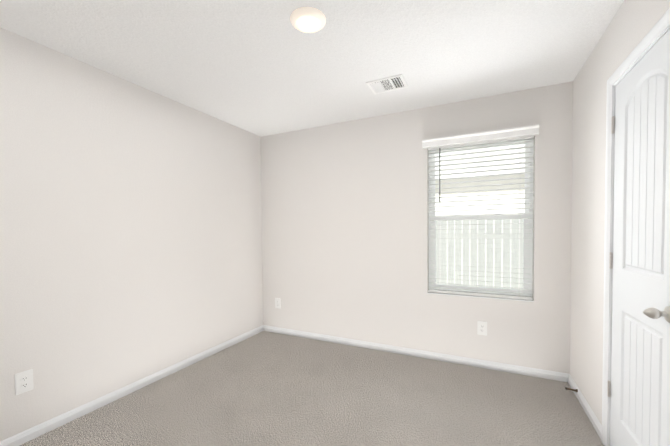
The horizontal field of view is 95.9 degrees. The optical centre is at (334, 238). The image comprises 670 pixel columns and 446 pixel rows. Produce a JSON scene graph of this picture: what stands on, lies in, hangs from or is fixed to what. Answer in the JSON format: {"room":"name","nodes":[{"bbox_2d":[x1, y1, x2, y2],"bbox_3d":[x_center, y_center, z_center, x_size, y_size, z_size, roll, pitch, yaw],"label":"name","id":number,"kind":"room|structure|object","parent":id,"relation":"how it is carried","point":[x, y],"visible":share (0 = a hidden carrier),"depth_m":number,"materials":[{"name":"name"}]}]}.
{"room":"empty bedroom","nodes":[
{"label":"empty bedroom","id":0,"kind":"room"},
{"bbox_2d":[0,27,262,440],"bbox_3d":[-1.768,0.002,2.205,0.140,2.440,3.913,0,2,26],"label":"wall","id":1,"kind":"structure","parent":0,"point":[130,232],"depth_m":2.23,"materials":[{"name":"beige paint"}]},
{"bbox_2d":[15,369,33,394],"bbox_3d":[-1.872,0.868,1.822,0.009,0.126,0.080,0,2,26],"label":"outlet","id":2,"kind":"object","parent":1,"relation":"attached to","point":[23,381],"visible":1,"depth_m":1.82,"materials":[{"name":"white plastic"}]},
{"bbox_2d":[0,325,263,445],"bbox_3d":[-1.689,1.187,2.202,0.014,0.068,3.633,0,2,26],"label":"baseboard","id":3,"kind":"structure","parent":1,"relation":"attached to","point":[23,437],"depth_m":2.25,"materials":[{"name":"white wood"}]},
{"bbox_2d":[0,0,623,136],"bbox_3d":[-0.297,-1.262,1.462,3.427,0.100,3.913,0,2,26],"label":"ceiling","id":4,"kind":"structure","parent":0,"point":[260,68],"depth_m":1.95,"materials":[{"name":"white paint"}]},
{"bbox_2d":[290,7,325,32],"bbox_3d":[-0.149,-1.204,1.690,0.198,0.031,0.198,0,2,26],"label":"recessed light","id":5,"kind":"object","parent":4,"relation":"in","point":[307,19],"visible":1,"depth_m":1.66,"materials":[{"name":"white glass"}]},
{"bbox_2d":[366,74,407,93],"bbox_3d":[0.424,-1.237,2.448,0.288,0.016,0.226,0,2,26],"label":"ceiling vent","id":6,"kind":"object","parent":4,"relation":"in","point":[388,84],"visible":1,"depth_m":2.43,"materials":[{"name":"white metal"}]},
{"bbox_2d":[20,331,604,445],"bbox_3d":[-0.275,1.277,1.528,3.427,0.100,3.913,0,2,26],"label":"floor","id":7,"kind":"structure","parent":0,"point":[264,388],"depth_m":2.17,"materials":[{"name":"carpet"}]},
{"bbox_2d":[261,81,572,373],"bbox_3d":[0.529,-0.044,3.196,3.147,2.440,0.140,0,2,26],"label":"wall","id":8,"kind":"structure","parent":0,"point":[345,230],"depth_m":3.07,"materials":[{"name":"beige paint"}]},
{"bbox_2d":[275,298,280,307],"bbox_3d":[-0.708,0.803,3.731,0.080,0.126,0.009,0,2,26],"label":"electrical outlet","id":9,"kind":"object","parent":8,"relation":"attached to","point":[277,302],"visible":1,"depth_m":3.73,"materials":[{"name":"white plastic"}]},
{"bbox_2d":[264,325,563,381],"bbox_3d":[0.519,1.144,3.150,3.117,0.068,0.014,0,2,26],"label":"baseboard","id":10,"kind":"structure","parent":8,"relation":"attached to","point":[516,369],"depth_m":2.95,"materials":[{"name":"white wood"}]},
{"bbox_2d":[428,292,533,301],"bbox_3d":[1.318,0.538,2.804,0.878,0.008,0.092,0,2,26],"label":"window sill","id":11,"kind":"structure","parent":8,"relation":"attached to","point":[481,297],"depth_m":2.76,"materials":[{"name":"white wood"}]},
{"bbox_2d":[429,139,533,295],"bbox_3d":[1.343,-0.179,2.851,0.878,1.435,0.052,0,2,26],"label":"window unit","id":12,"kind":"structure","parent":8,"relation":"in","point":[527,251],"depth_m":2.82,"materials":[{"name":"white plastic"}]},
{"bbox_2d":[422,124,538,299],"bbox_3d":[1.285,-0.202,2.753,0.935,1.468,0.136,0,2,26],"label":"window blinds","id":13,"kind":"object","parent":12,"relation":"attached to","point":[514,134],"visible":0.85,"depth_m":2.73,"materials":[{"name":"white plastic"}]},
{"bbox_2d":[477,321,486,335],"bbox_3d":[1.340,0.821,2.751,0.080,0.126,0.009,0,2,26],"label":"electrical outlet","id":14,"kind":"object","parent":8,"relation":"attached to","point":[481,327],"visible":1,"depth_m":2.75,"materials":[{"name":"white plastic"}]},
{"bbox_2d":[570,0,669,424],"bbox_3d":[1.197,0.013,0.785,0.140,2.440,3.913,0,2,26],"label":"wall","id":15,"kind":"structure","parent":0,"point":[631,25],"depth_m":1.99,"materials":[{"name":"beige paint"}]},
{"bbox_2d":[564,373,601,440],"bbox_3d":[1.748,1.160,2.122,0.014,0.068,0.743,0,2,26],"label":"baseboard","id":16,"kind":"structure","parent":15,"relation":"attached to","point":[592,417],"depth_m":2.07,"materials":[{"name":"white wood"}]},
{"bbox_2d":[602,8,669,445],"bbox_3d":[1.470,0.159,1.378,0.158,2.112,0.784,0,2,26],"label":"door frame","id":17,"kind":"structure","parent":15,"relation":"attached to","point":[656,31],"depth_m":1.71,"materials":[{"name":"white wood"}]},
{"bbox_2d":[607,29,669,445],"bbox_3d":[1.399,0.186,1.418,0.117,2.033,0.659,0,2,26],"label":"door","id":18,"kind":"structure","parent":15,"relation":"in","point":[638,391],"depth_m":1.39,"materials":[{"name":"white paint"}]},
{"bbox_3d":[2.894,1.614,4.845,16.000,0.100,4.767,0,2,26],"label":"ground","id":19,"kind":"structure","parent":0,"visible":0},
{"bbox_2d":[436,219,523,289],"bbox_3d":[2.570,0.616,4.653,8.575,1.910,0.060,0,2,26],"label":"fence","id":20,"kind":"object","parent":19,"relation":"on","point":[466,249],"depth_m":4.75,"materials":[{"name":"white wood"}]},
{"bbox_2d":[435,144,524,289],"bbox_3d":[3.773,-2.142,6.650,16.000,7.600,0.550,0,2,26],"label":"wall","id":21,"kind":"structure","parent":19,"relation":"on","point":[484,187],"depth_m":6.91,"materials":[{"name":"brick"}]}
]}

